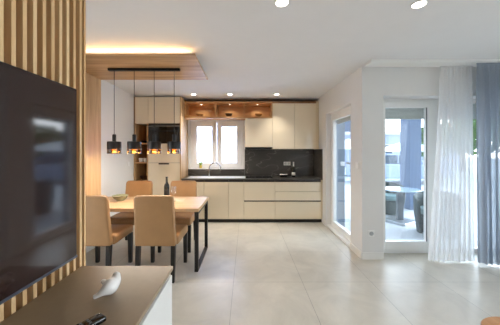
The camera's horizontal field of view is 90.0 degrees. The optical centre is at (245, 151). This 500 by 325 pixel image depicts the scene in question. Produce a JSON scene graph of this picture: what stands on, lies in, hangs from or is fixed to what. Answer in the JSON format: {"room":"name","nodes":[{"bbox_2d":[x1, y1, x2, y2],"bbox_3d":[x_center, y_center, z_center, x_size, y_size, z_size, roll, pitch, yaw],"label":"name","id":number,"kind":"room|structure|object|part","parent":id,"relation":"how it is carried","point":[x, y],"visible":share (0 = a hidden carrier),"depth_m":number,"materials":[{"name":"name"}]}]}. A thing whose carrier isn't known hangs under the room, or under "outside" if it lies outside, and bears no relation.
{"room":"open-plan living room","nodes":[
{"label":"open-plan living room","id":0,"kind":"room"},
{"bbox_2d":[101,80,135,216],"bbox_3d":[-2.370,0.141,1.250,0.200,2.577,9.300,0,0,0],"label":"wall","id":1,"kind":"structure","parent":0,"point":[115,170],"depth_m":4.38,"materials":[{"name":"white paint"}]},
{"bbox_2d":[86,246,94,252],"bbox_3d":[-2.263,1.383,3.830,0.015,0.095,2.400,0,0,0],"label":"baseboard","id":2,"kind":"structure","parent":1,"relation":"attached to","point":[88,248],"depth_m":3.60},
{"bbox_2d":[86,52,207,194],"bbox_3d":[-1.407,-0.208,3.129,1.723,1.876,0.916,0,0,0],"label":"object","id":3,"kind":"object","parent":1,"relation":"attached to","point":[97,63],"visible":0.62,"depth_m":3.26,"materials":[{"name":"brown wood"}]},
{"bbox_3d":[-2.174,-0.152,3.129,0.188,1.765,0.916,0,0,0],"label":"wall panel","id":4,"kind":"part","parent":3,"relation":"part of","materials":[{"name":"brown wood"}]},
{"bbox_3d":[-1.444,-1.101,3.195,1.648,0.090,0.670,0,0,0],"label":"mounting frame","id":5,"kind":"part","parent":3,"relation":"part of","materials":[{"name":"white paint"}]},
{"bbox_2d":[107,68,180,153],"bbox_3d":[-1.262,-0.507,3.100,0.907,1.054,0.163,0,0,0],"label":"pendant light","id":6,"kind":"object","parent":3,"relation":"hanging from","point":[113,147],"visible":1,"depth_m":3.08,"materials":[{"name":"black metal"}]},
{"bbox_3d":[-1.634,-0.084,3.100,0.161,0.098,0.161,0,0,0],"label":"lamp shade","id":7,"kind":"part","parent":6,"relation":"part of","materials":[{"name":"black metal"}]},
{"bbox_3d":[-1.634,-0.611,3.100,0.006,0.792,0.006,0,0,22],"label":"cord","id":8,"kind":"part","parent":6,"relation":"part of","materials":[{"name":"black metal"}]},
{"bbox_3d":[-1.386,-0.084,3.100,0.161,0.098,0.161,0,0,0],"label":"lamp shade","id":9,"kind":"part","parent":6,"relation":"part of","materials":[{"name":"black metal"}]},
{"bbox_3d":[-1.386,-0.611,3.100,0.006,0.792,0.006,0,0,-22],"label":"cord","id":10,"kind":"part","parent":6,"relation":"part of","materials":[{"name":"black metal"}]},
{"bbox_3d":[-1.138,-0.084,3.100,0.161,0.098,0.161,0,0,0],"label":"lamp shade","id":11,"kind":"part","parent":6,"relation":"part of","materials":[{"name":"black metal"}]},
{"bbox_3d":[-1.138,-0.611,3.100,0.006,0.792,0.006,0,0,22],"label":"cord","id":12,"kind":"part","parent":6,"relation":"part of","materials":[{"name":"black metal"}]},
{"bbox_3d":[-0.890,-0.084,3.100,0.161,0.098,0.161,0,0,0],"label":"lamp shade","id":13,"kind":"part","parent":6,"relation":"part of","materials":[{"name":"black metal"}]},
{"bbox_3d":[-0.890,-0.611,3.100,0.006,0.792,0.006,0,0,22],"label":"cord","id":14,"kind":"part","parent":6,"relation":"part of","materials":[{"name":"black metal"}]},
{"bbox_3d":[-1.407,-1.045,3.129,1.723,0.020,0.916,0,0,0],"label":"ceiling panel","id":15,"kind":"part","parent":3,"relation":"part of","materials":[{"name":"brown wood"}]},
{"bbox_2d":[164,177,169,194],"bbox_3d":[-1.090,0.502,3.440,0.076,0.327,0.076,0,0,0],"label":"wine bottle","id":16,"kind":"object","parent":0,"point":[166,185],"visible":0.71,"depth_m":3.41,"materials":[{"name":"black glass"}]},
{"bbox_2d":[188,120,244,168],"bbox_3d":[-0.211,0.141,5.775,4.117,2.577,0.250,0,0,0],"label":"wall","id":17,"kind":"structure","parent":0,"point":[189,121],"depth_m":5.65,"materials":[{"name":"white paint"}]},
{"bbox_2d":[189,120,242,168],"bbox_3d":[-0.663,-0.193,5.760,1.233,1.153,0.360,0,0,0],"label":"window","id":18,"kind":"structure","parent":17,"relation":"in","point":[216,139],"depth_m":5.70,"materials":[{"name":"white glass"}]},
{"bbox_3d":[-0.944,-0.168,5.705,0.552,1.025,0.070,0,0,0],"label":"sash","id":19,"kind":"part","parent":18,"relation":"part of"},
{"bbox_3d":[-0.663,0.374,5.640,1.213,0.020,0.120,0,0,0],"label":"sill","id":20,"kind":"part","parent":18,"relation":"part of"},
{"bbox_2d":[198,127,236,162],"bbox_3d":[-0.663,-0.195,5.933,1.233,1.149,0.015,0,0,0],"label":"blind","id":21,"kind":"object","parent":18,"relation":"attached to","point":[229,134],"depth_m":5.93,"materials":[{"name":"white fabric"}]},
{"bbox_3d":[-0.383,-0.168,5.705,0.552,1.025,0.070,0,0,0],"label":"sash","id":22,"kind":"part","parent":18,"relation":"part of","materials":[{"name":"white plastic"}]},
{"bbox_2d":[184,101,271,119],"bbox_3d":[-0.373,-0.896,5.473,1.866,0.355,0.351,0,0,0],"label":"open shelf unit","id":23,"kind":"object","parent":17,"relation":"attached to","point":[211,110],"visible":0.93,"depth_m":5.57,"materials":[{"name":"brown wood"}]},
{"bbox_3d":[-0.372,-0.896,5.638,1.815,0.280,0.017,0,0,0],"label":"panel","id":24,"kind":"part","parent":23,"relation":"part of","materials":[{"name":"brown wood"}]},
{"bbox_2d":[188,149,322,178],"bbox_3d":[0.120,0.238,5.349,2.852,0.602,0.599,0,0,0],"label":"backsplash","id":25,"kind":"structure","parent":17,"relation":"attached to","point":[258,162],"depth_m":5.64,"materials":[{"name":"black stone"}]},
{"bbox_3d":[0.751,0.238,5.643,1.563,0.602,0.012,0,0,0],"label":"panel","id":26,"kind":"part","parent":25,"relation":"part of","materials":[{"name":"black stone"}]},
{"bbox_3d":[1.540,0.239,5.349,0.012,0.598,0.599,0,0,0],"label":"return panel","id":27,"kind":"part","parent":25,"relation":"part of","materials":[{"name":"black stone"}]},
{"bbox_2d":[245,147,271,148],"bbox_3d":[0.270,-0.084,5.457,0.580,0.034,0.356,0,0,0],"label":"extractor hood","id":28,"kind":"object","parent":17,"relation":"attached to","point":[245,147],"visible":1,"depth_m":5.28,"materials":[{"name":"black metal"}]},
{"bbox_2d":[245,118,271,146],"bbox_3d":[0.270,-0.409,5.473,0.580,0.614,0.351,0,0,0],"label":"upper cabinet","id":29,"kind":"object","parent":17,"relation":"attached to","point":[258,131],"visible":0.95,"depth_m":5.30,"materials":[{"name":"beige paint"}]},
{"bbox_2d":[272,101,294,148],"bbox_3d":[0.796,-0.569,5.473,0.468,1.010,0.351,0,0,0],"label":"upper cabinet","id":30,"kind":"object","parent":17,"relation":"attached to","point":[283,112],"visible":0.94,"depth_m":5.30,"materials":[{"name":"beige paint"}]},
{"bbox_2d":[295,101,318,148],"bbox_3d":[1.288,-0.569,5.473,0.513,1.010,0.351,0,0,0],"label":"upper cabinet","id":31,"kind":"object","parent":17,"relation":"attached to","point":[305,111],"depth_m":5.30,"materials":[{"name":"beige paint"}]},
{"bbox_3d":[1.517,-0.569,5.317,0.056,1.010,0.020,0,0,0],"label":"wall cabinet filler","id":32,"kind":"part","parent":31,"relation":"part of","materials":[{"name":"beige wood"}]},
{"bbox_2d":[86,0,499,100],"bbox_3d":[1.065,-1.222,1.250,7.070,0.150,9.300,0,0,0],"label":"ceiling","id":33,"kind":"structure","parent":0,"point":[249,50],"depth_m":2.48,"materials":[{"name":"white paint"}]},
{"bbox_2d":[274,0,289,6],"bbox_3d":[0.275,-1.143,1.915,0.116,0.008,0.116,0,0,0],"label":"recessed light","id":34,"kind":"object","parent":33,"relation":"in","point":[279,3],"visible":1,"depth_m":1.92,"materials":[{"name":"white plastic"}]},
{"bbox_2d":[410,0,427,8],"bbox_3d":[1.340,-1.143,1.935,0.116,0.008,0.116,0,0,0],"label":"recessed light","id":35,"kind":"object","parent":33,"relation":"in","point":[420,3],"visible":1,"depth_m":1.94,"materials":[{"name":"white plastic"}]},
{"bbox_2d":[364,59,499,66],"bbox_3d":[2.969,-1.131,3.185,2.843,0.031,0.200,0,0,0],"label":"track","id":36,"kind":"object","parent":33,"relation":"attached to","point":[373,62],"visible":0.97,"depth_m":3.12,"materials":[{"name":"white plastic"}]},
{"bbox_2d":[428,66,474,261],"bbox_3d":[2.672,0.151,3.240,0.595,2.530,0.067,0,0,0],"label":"sheer curtain","id":37,"kind":"object","parent":36,"relation":"hanging from","point":[452,214],"visible":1,"depth_m":3.24,"materials":[{"name":"white fabric"}]},
{"bbox_2d":[476,63,499,264],"bbox_3d":[3.325,0.146,3.131,0.870,2.520,0.094,0,0,0],"label":"curtain","id":38,"kind":"object","parent":36,"relation":"hanging from","point":[488,74],"visible":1,"depth_m":3.13,"materials":[{"name":"blue fabric"}]},
{"bbox_2d":[86,191,499,324],"bbox_3d":[3.515,1.500,2.950,11.970,0.140,12.700,0,0,0],"label":"floor","id":39,"kind":"structure","parent":0,"point":[249,273],"depth_m":2.78,"materials":[{"name":"beige tile"}]},
{"bbox_2d":[0,266,172,324],"bbox_3d":[-0.621,1.013,0.345,0.480,0.834,1.930,0,0,0],"label":"sideboard","id":40,"kind":"object","parent":39,"relation":"on","point":[143,296],"visible":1,"depth_m":1.03,"materials":[{"name":"brown wood"}]},
{"bbox_2d":[76,313,105,324],"bbox_3d":[-0.555,0.586,0.822,0.045,0.020,0.171,0,0,34],"label":"remote control","id":41,"kind":"object","parent":40,"relation":"on","point":[99,318],"visible":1,"depth_m":0.86,"materials":[{"name":"black plastic"}]},
{"bbox_2d":[93,272,120,298],"bbox_3d":[-0.582,0.565,1.060,0.083,0.068,0.122,0,0,0],"label":"bird figurine","id":42,"kind":"object","parent":40,"relation":"on","point":[110,286],"visible":1,"depth_m":1.04,"materials":[{"name":"white ceramic"}]},
{"bbox_3d":[-0.395,1.003,1.066,0.019,0.726,0.474,0,0,0],"label":"door","id":43,"kind":"part","parent":40,"relation":"part of","materials":[{"name":"white wood"}]},
{"bbox_2d":[86,195,132,265],"bbox_3d":[-1.712,0.950,2.974,0.484,0.960,0.603,0,0,0],"label":"dining chair","id":44,"kind":"object","parent":39,"relation":"on","point":[100,231],"visible":0.58,"depth_m":2.72,"materials":[{"name":"orange leather"}]},
{"bbox_3d":[-1.924,1.237,3.245,0.050,0.386,0.050,0,0,0],"label":"leg","id":45,"kind":"part","parent":44,"relation":"part of","materials":[{"name":"black wood"}]},
{"bbox_3d":[-1.712,0.752,2.741,0.447,0.565,0.138,0,0,0],"label":"backrest","id":46,"kind":"part","parent":44,"relation":"part of","materials":[{"name":"brown leather"}]},
{"bbox_3d":[-1.517,1.232,2.760,0.048,0.397,0.076,0,0,0],"label":"leg","id":47,"kind":"part","parent":44,"relation":"part of","materials":[{"name":"black wood"}]},
{"bbox_3d":[-1.712,0.992,3.042,0.484,0.106,0.465,0,0,0],"label":"seat","id":48,"kind":"part","parent":44,"relation":"part of","materials":[{"name":"brown leather"}]},
{"bbox_3d":[-1.500,1.237,3.245,0.050,0.386,0.050,0,0,0],"label":"leg","id":49,"kind":"part","parent":44,"relation":"part of","materials":[{"name":"black wood"}]},
{"bbox_2d":[110,181,152,239],"bbox_3d":[-1.745,0.950,3.836,0.484,0.960,0.603,0,0,0],"label":"dining chair","id":50,"kind":"object","parent":39,"relation":"on","point":[133,188],"visible":0.48,"depth_m":4.06,"materials":[{"name":"orange leather"}]},
{"bbox_3d":[-1.745,0.992,3.768,0.484,0.106,0.465,0,0,0],"label":"seat","id":51,"kind":"part","parent":50,"relation":"part of","materials":[{"name":"brown leather"}]},
{"bbox_3d":[-1.745,0.752,4.069,0.447,0.565,0.138,0,0,0],"label":"backrest","id":52,"kind":"part","parent":50,"relation":"part of","materials":[{"name":"orange leather"}]},
{"bbox_2d":[134,97,148,180],"bbox_3d":[-2.123,0.158,5.346,0.286,2.545,0.603,0,0,0],"label":"tall cabinet","id":53,"kind":"object","parent":39,"relation":"on","point":[141,103],"visible":0.43,"depth_m":5.07,"materials":[{"name":"brown wood"}]},
{"bbox_3d":[-2.253,0.158,5.346,0.026,2.545,0.603,0,0,0],"label":"panel","id":54,"kind":"part","parent":53,"relation":"part of","materials":[{"name":"brown wood"}]},
{"bbox_3d":[-2.110,-0.847,5.060,0.256,0.533,0.020,0,0,0],"label":"door","id":55,"kind":"part","parent":53,"relation":"part of","materials":[{"name":"beige paint"}]},
{"bbox_2d":[108,197,208,271],"bbox_3d":[-1.320,1.050,3.360,1.516,0.760,0.790,0,0,0],"label":"dining table","id":56,"kind":"object","parent":39,"relation":"on","point":[190,204],"visible":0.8,"depth_m":3.13,"materials":[{"name":"brown wood"}]},
{"bbox_2d":[112,194,128,200],"bbox_3d":[-1.735,0.633,3.450,0.216,0.072,0.216,0,0,0],"label":"bowl","id":57,"kind":"object","parent":56,"relation":"on","point":[118,197],"visible":1,"depth_m":3.42,"materials":[{"name":"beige ceramic"}]},
{"bbox_2d":[174,198,185,201],"bbox_3d":[-1.030,0.668,3.485,0.340,0.003,0.230,0,0,0],"label":"placemat","id":58,"kind":"object","parent":56,"relation":"on","point":[175,199],"visible":0.48,"depth_m":3.51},
{"bbox_2d":[134,195,187,282],"bbox_3d":[-0.998,0.950,2.974,0.484,0.960,0.603,0,0,0],"label":"dining chair","id":59,"kind":"object","parent":39,"relation":"on","point":[154,215],"visible":0.99,"depth_m":2.71,"materials":[{"name":"orange leather"}]},
{"bbox_3d":[-1.193,1.232,2.760,0.048,0.397,0.076,0,0,0],"label":"leg","id":60,"kind":"part","parent":59,"relation":"part of","materials":[{"name":"black wood"}]},
{"bbox_3d":[-1.210,1.237,3.245,0.050,0.386,0.050,0,0,0],"label":"leg","id":61,"kind":"part","parent":59,"relation":"part of","materials":[{"name":"black wood"}]},
{"bbox_3d":[-0.998,0.752,2.741,0.447,0.565,0.138,0,0,0],"label":"backrest","id":62,"kind":"part","parent":59,"relation":"part of","materials":[{"name":"brown leather"}]},
{"bbox_3d":[-0.803,1.232,2.760,0.048,0.397,0.076,0,0,0],"label":"leg","id":63,"kind":"part","parent":59,"relation":"part of","materials":[{"name":"black wood"}]},
{"bbox_3d":[-0.998,0.992,3.042,0.484,0.106,0.465,0,0,0],"label":"seat","id":64,"kind":"part","parent":59,"relation":"part of","materials":[{"name":"leather"}]},
{"bbox_3d":[-0.786,1.237,3.245,0.050,0.386,0.050,0,0,0],"label":"leg","id":65,"kind":"part","parent":59,"relation":"part of","materials":[{"name":"black wood"}]},
{"bbox_2d":[148,97,187,194],"bbox_3d":[-1.643,0.158,5.343,0.669,2.545,0.610,0,0,0],"label":"tall cabinet","id":66,"kind":"object","parent":39,"relation":"on","point":[163,165],"visible":0.69,"depth_m":5.05,"materials":[{"name":"beige paint"}]},
{"bbox_2d":[148,126,179,143],"bbox_3d":[-1.656,-0.352,5.308,0.632,0.365,0.585,0,0,0],"label":"oven","id":67,"kind":"object","parent":66,"relation":"in","point":[164,134],"visible":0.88,"depth_m":5.05,"materials":[{"name":"black glass"}]},
{"bbox_3d":[-1.656,-0.479,5.066,0.632,0.066,0.024,0,0,0],"label":"control panel","id":68,"kind":"part","parent":67,"relation":"part of","materials":[{"name":"black glass"}]},
{"bbox_3d":[-1.656,-0.847,5.060,0.640,0.533,0.020,0,0,0],"label":"door","id":69,"kind":"part","parent":66,"relation":"part of","materials":[{"name":"beige paint"}]},
{"bbox_3d":[-1.656,0.024,5.060,0.640,0.387,0.020,0,0,0],"label":"door","id":70,"kind":"part","parent":66,"relation":"part of","materials":[{"name":"beige paint"}]},
{"bbox_3d":[-1.656,0.789,5.060,0.640,1.134,0.020,0,0,0],"label":"door","id":71,"kind":"part","parent":66,"relation":"part of","materials":[{"name":"beige paint"}]},
{"bbox_3d":[-1.321,0.158,5.344,0.023,2.545,0.608,0,0,0],"label":"panel","id":72,"kind":"part","parent":66,"relation":"part of","materials":[{"name":"brown wood"}]},
{"bbox_2d":[158,181,196,252],"bbox_3d":[-1.020,0.950,3.836,0.484,0.960,0.603,0,0,0],"label":"dining chair","id":73,"kind":"object","parent":39,"relation":"on","point":[177,188],"visible":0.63,"depth_m":4.05,"materials":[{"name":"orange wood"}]},
{"bbox_3d":[-1.020,0.752,4.069,0.447,0.565,0.138,0,0,0],"label":"backrest","id":74,"kind":"part","parent":73,"relation":"part of","materials":[{"name":"leather"}]},
{"bbox_3d":[-1.020,0.992,3.768,0.484,0.106,0.465,0,0,0],"label":"seat","id":75,"kind":"part","parent":73,"relation":"part of","materials":[{"name":"brown leather"}]},
{"bbox_3d":[-0.808,1.237,3.565,0.050,0.386,0.050,0,0,0],"label":"leg","id":76,"kind":"part","parent":73,"relation":"part of","materials":[{"name":"black wood"}]},
{"bbox_2d":[182,180,203,218],"bbox_3d":[-1.077,0.961,5.349,0.455,0.798,0.598,0,0,0],"label":"base cabinet","id":77,"kind":"object","parent":39,"relation":"on","point":[200,183],"visible":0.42,"depth_m":5.05,"materials":[{"name":"beige paint"}]},
{"bbox_3d":[-1.077,0.982,5.060,0.450,0.748,0.020,0,0,0],"label":"door","id":78,"kind":"part","parent":77,"relation":"part of","materials":[{"name":"beige paint"}]},
{"bbox_2d":[181,176,322,179],"bbox_3d":[0.119,0.550,5.333,2.854,0.020,0.606,0,0,0],"label":"countertop","id":79,"kind":"structure","parent":77,"relation":"on","point":[274,177],"depth_m":5.09,"materials":[{"name":"black stone"}]},
{"bbox_2d":[188,176,245,177],"bbox_3d":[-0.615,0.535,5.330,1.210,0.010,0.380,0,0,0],"label":"sink","id":80,"kind":"object","parent":79,"relation":"in","point":[190,176],"visible":0.92,"depth_m":5.28,"materials":[{"name":"metal"}]},
{"bbox_2d":[246,176,272,177],"bbox_3d":[0.275,0.536,5.325,0.570,0.006,0.450,0,0,0],"label":"cooktop","id":81,"kind":"object","parent":79,"relation":"in","point":[246,176],"visible":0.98,"depth_m":5.24,"materials":[{"name":"black glass"}]},
{"bbox_2d":[292,162,294,176],"bbox_3d":[1.033,0.376,5.430,0.080,0.327,0.080,0,0,0],"label":"bottle","id":82,"kind":"object","parent":79,"relation":"on","point":[293,167],"visible":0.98,"depth_m":5.40,"materials":[{"name":"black glass"}]},
{"bbox_2d":[204,180,228,218],"bbox_3d":[-0.601,0.961,5.349,0.494,0.798,0.598,0,0,0],"label":"base cabinet","id":83,"kind":"object","parent":39,"relation":"on","point":[217,191],"visible":0.9,"depth_m":5.05,"materials":[{"name":"beige paint"}]},
{"bbox_2d":[229,180,243,218],"bbox_3d":[-0.197,0.961,5.349,0.310,0.798,0.598,0,0,0],"label":"base cabinet","id":84,"kind":"object","parent":39,"relation":"on","point":[236,187],"visible":0.94,"depth_m":5.05,"materials":[{"name":"beige paint"}]},
{"bbox_2d":[244,180,274,218],"bbox_3d":[0.273,0.961,5.349,0.625,0.798,0.598,0,0,0],"label":"base cabinet","id":85,"kind":"object","parent":39,"relation":"on","point":[259,195],"visible":0.98,"depth_m":5.05,"materials":[{"name":"beige paint"}]},
{"bbox_3d":[0.273,0.794,5.060,0.620,0.372,0.020,0,0,0],"label":"drawer","id":86,"kind":"part","parent":85,"relation":"part of","materials":[{"name":"beige paint"}]},
{"bbox_3d":[0.273,1.181,5.060,0.620,0.351,0.020,0,0,0],"label":"drawer","id":87,"kind":"part","parent":85,"relation":"part of","materials":[{"name":"beige paint"}]},
{"bbox_2d":[199,219,321,221],"bbox_3d":[0.119,1.395,5.108,2.848,0.069,0.016,0,0,0],"label":"plinth","id":88,"kind":"object","parent":39,"relation":"on","point":[200,220],"visible":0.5,"depth_m":5.10,"materials":[{"name":"black metal"}]},
{"bbox_2d":[275,180,321,218],"bbox_3d":[1.066,0.961,5.349,0.958,0.798,0.598,0,0,0],"label":"base cabinet","id":89,"kind":"object","parent":39,"relation":"on","point":[294,199],"depth_m":5.05,"materials":[{"name":"beige paint"}]},
{"bbox_3d":[1.051,0.701,5.060,0.923,0.185,0.020,0,0,0],"label":"drawer","id":90,"kind":"part","parent":89,"relation":"part of","materials":[{"name":"beige paint"}]},
{"bbox_3d":[1.051,0.888,5.060,0.923,0.183,0.020,0,0,0],"label":"drawer","id":91,"kind":"part","parent":89,"relation":"part of","materials":[{"name":"beige paint"}]},
{"bbox_3d":[1.051,1.181,5.060,0.923,0.351,0.020,0,0,0],"label":"drawer","id":92,"kind":"part","parent":89,"relation":"part of","materials":[{"name":"beige paint"}]},
{"bbox_3d":[1.531,0.961,5.061,0.028,0.798,0.018,0,0,0],"label":"filler panel","id":93,"kind":"part","parent":89,"relation":"part of","materials":[{"name":"beige wood"}]},
{"bbox_2d":[385,181,404,214],"bbox_3d":[3.360,1.090,5.960,0.710,0.720,0.630,0,0,0],"label":"armchair","id":94,"kind":"object","parent":39,"relation":"on","point":[390,197],"visible":0.3,"depth_m":5.70,"materials":[{"name":"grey wicker"}]},
{"bbox_2d":[385,193,395,200],"bbox_3d":[3.360,1.052,5.920,0.550,0.114,0.550,0,0,0],"label":"seat cushion","id":95,"kind":"object","parent":94,"relation":"on","point":[388,196],"depth_m":5.70,"materials":[{"name":"white fabric"}]},
{"bbox_3d":[3.360,1.270,5.920,0.550,0.320,0.550,0,0,0],"label":"seat","id":96,"kind":"part","parent":94,"relation":"part of","materials":[{"name":"green wicker"}]},
{"bbox_2d":[385,186,420,225],"bbox_3d":[3.200,1.107,5.200,0.730,0.685,0.730,0,0,0],"label":"table","id":97,"kind":"object","parent":39,"relation":"on","point":[399,219],"visible":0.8,"depth_m":5.16,"materials":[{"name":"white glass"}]},
{"bbox_3d":[3.200,1.428,5.200,0.480,0.044,0.480,0,0,-29],"label":"plate","id":98,"kind":"part","parent":97,"relation":"part of","materials":[{"name":"metal"}]},
{"bbox_2d":[400,119,420,209],"bbox_3d":[4.240,0.065,6.445,0.300,2.770,0.390,0,0,0],"label":"curtain","id":99,"kind":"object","parent":39,"relation":"on","point":[410,129],"depth_m":6.25,"materials":[{"name":"blue fabric"}]},
{"bbox_2d":[413,191,423,232],"bbox_3d":[3.430,1.090,4.477,0.630,0.720,0.710,0,0,-42],"label":"armchair","id":100,"kind":"object","parent":39,"relation":"on","point":[418,197],"visible":0.23,"depth_m":4.49,"materials":[{"name":"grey wicker"}]},
{"bbox_3d":[3.400,1.270,4.450,0.550,0.320,0.550,0,0,-42],"label":"seat","id":101,"kind":"part","parent":100,"relation":"part of","materials":[{"name":"green wicker"}]},
{"bbox_2d":[480,317,499,324],"bbox_3d":[1.484,1.206,1.305,0.380,0.451,0.380,0,0,0],"label":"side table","id":102,"kind":"object","parent":39,"relation":"on","point":[489,320],"visible":1,"depth_m":1.45,"materials":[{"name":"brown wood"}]},
{"bbox_2d":[315,74,351,242],"bbox_3d":[1.697,0.141,4.641,0.300,2.577,2.017,0,0,0],"label":"wall","id":103,"kind":"structure","parent":0,"point":[339,97],"depth_m":4.82,"materials":[{"name":"white paint"}]},
{"bbox_2d":[326,106,350,247],"bbox_3d":[1.649,0.350,4.263,0.205,2.160,1.125,0,0,0],"label":"door","id":104,"kind":"structure","parent":103,"relation":"in","point":[344,115],"depth_m":4.68,"materials":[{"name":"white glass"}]},
{"bbox_2d":[336,116,350,123],"bbox_3d":[1.744,-0.625,4.263,0.015,0.189,1.085,0,0,0],"label":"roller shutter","id":105,"kind":"object","parent":103,"relation":"attached to","point":[348,118],"depth_m":4.43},
{"bbox_2d":[350,242,361,258],"bbox_3d":[1.540,1.383,3.517,0.015,0.095,0.367,0,0,0],"label":"baseboard","id":106,"kind":"structure","parent":103,"relation":"attached to","point":[353,248],"depth_m":3.47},
{"bbox_2d":[336,120,344,226],"bbox_3d":[1.808,0.065,5.350,0.178,2.770,1.100,0,0,0],"label":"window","id":107,"kind":"structure","parent":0,"point":[340,128],"depth_m":4.80,"materials":[{"name":"clear glass"}]},
{"bbox_2d":[352,66,476,251],"bbox_3d":[2.974,0.141,3.483,2.853,2.577,0.300,0,0,0],"label":"wall","id":108,"kind":"structure","parent":0,"point":[370,85],"depth_m":3.33,"materials":[{"name":"white paint"}]},
{"bbox_2d":[368,230,373,236],"bbox_3d":[1.667,1.085,3.325,0.084,0.084,0.014,0,0,0],"label":"wall socket","id":109,"kind":"object","parent":108,"relation":"attached to","point":[370,232],"visible":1,"depth_m":3.32,"materials":[{"name":"white plastic"}]},
{"bbox_2d":[362,252,383,259],"bbox_3d":[1.690,1.383,3.325,0.286,0.095,0.015,0,0,0],"label":"baseboard","id":110,"kind":"structure","parent":108,"relation":"attached to","point":[365,255],"depth_m":3.32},
{"bbox_2d":[385,108,423,118],"bbox_3d":[2.261,-0.608,3.638,0.817,0.265,0.015,0,0,0],"label":"roller shutter","id":111,"kind":"object","parent":108,"relation":"attached to","point":[390,113],"depth_m":3.63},
{"bbox_2d":[383,99,435,252],"bbox_3d":[2.260,0.340,3.579,0.854,2.180,0.131,0,0,0],"label":"door","id":112,"kind":"structure","parent":108,"relation":"in","point":[425,109],"depth_m":3.52,"materials":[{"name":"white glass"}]},
{"bbox_2d":[436,99,476,252],"bbox_3d":[3.395,0.340,3.591,1.410,2.180,0.109,0,0,0],"label":"window","id":113,"kind":"structure","parent":108,"relation":"in","point":[437,100],"depth_m":3.54,"materials":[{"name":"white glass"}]},
{"bbox_2d":[473,104,475,118],"bbox_3d":[3.400,-0.608,3.638,1.400,0.265,0.015,0,0,0],"label":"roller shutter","id":114,"kind":"object","parent":113,"relation":"attached to","point":[474,105],"depth_m":3.63,"materials":[{"name":"grey"}]},
{"bbox_3d":[-0.986,0.141,-0.935,0.148,2.577,4.530,0,0,0],"label":"wall partition","id":115,"kind":"structure","parent":0,"visible":0},
{"bbox_2d":[0,0,85,321],"bbox_3d":[-0.886,0.142,0.372,0.049,2.575,1.945,0,0,0],"label":"panel","id":116,"kind":"object","parent":115,"relation":"attached to","point":[44,38],"visible":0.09,"depth_m":1.11,"materials":[{"name":"brown wood"}]},
{"bbox_2d":[0,61,77,304],"bbox_3d":[-0.835,0.101,0.480,0.053,0.808,1.441,0,0,0],"label":"television","id":117,"kind":"object","parent":116,"relation":"attached to","point":[38,114],"visible":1,"depth_m":0.96,"materials":[{"name":"black glass"}]},
{"bbox_3d":[-0.886,0.142,1.338,0.049,2.575,0.014,0,0,0],"label":"trim","id":118,"kind":"part","parent":116,"relation":"part of","materials":[{"name":"brown wood"}]},
{"label":"outside","id":119,"kind":"structure","parent":0,"visible":0},
{"bbox_2d":[198,157,476,190],"bbox_3d":[15.000,1.605,39.650,90.000,0.250,60.700,0,0,0],"label":"ground","id":120,"kind":"structure","parent":119,"point":[347,178],"depth_m":12.98,"materials":[{"name":"white"}]},
{"bbox_2d":[345,139,350,176],"bbox_3d":[6.300,0.330,15.400,2.402,2.300,2.402,0,0,22],"label":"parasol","id":121,"kind":"object","parent":120,"relation":"on","point":[348,141],"visible":0.27,"depth_m":14.96,"materials":[{"name":"white fabric"}]},
{"bbox_2d":[345,120,350,131],"bbox_3d":[15.900,-1.770,34.750,3.200,6.500,7.100,0,0,0],"label":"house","id":122,"kind":"structure","parent":120,"relation":"on","point":[348,123],"depth_m":35.61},
{"bbox_2d":[345,132,423,166],"bbox_3d":[15.250,-0.220,27.000,12.100,3.400,6.600,0,0,0],"label":"house","id":123,"kind":"structure","parent":120,"relation":"on","point":[391,138],"depth_m":24.00,"materials":[{"name":"white paint"}]},
{"bbox_2d":[346,153,423,178],"bbox_3d":[7.200,0.770,12.000,4.234,1.419,1.736,0,0,0],"label":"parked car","id":124,"kind":"object","parent":120,"relation":"on","point":[392,160],"visible":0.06,"depth_m":11.23,"materials":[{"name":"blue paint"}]},
{"bbox_2d":[385,143,423,151],"bbox_3d":[9.600,0.405,15.000,3.696,2.150,3.696,0,0,-22],"label":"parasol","id":125,"kind":"object","parent":120,"relation":"on","point":[396,147],"visible":0.1,"depth_m":14.21,"materials":[{"name":"white fabric"}]},
{"bbox_2d":[421,126,423,159],"bbox_3d":[13.189,-0.283,18.204,2.760,3.537,2.811,0,0,0],"label":"tree","id":126,"kind":"object","parent":120,"relation":"on","point":[422,128],"visible":0.12,"depth_m":17.89,"materials":[{"name":"green plant"}]},
{"bbox_2d":[473,119,475,155],"bbox_3d":[13.602,-0.823,14.225,3.084,4.615,3.131,0,0,0],"label":"tree","id":127,"kind":"object","parent":120,"relation":"on","point":[474,120],"visible":0.09,"depth_m":13.79,"materials":[{"name":"green plant"}]}
]}

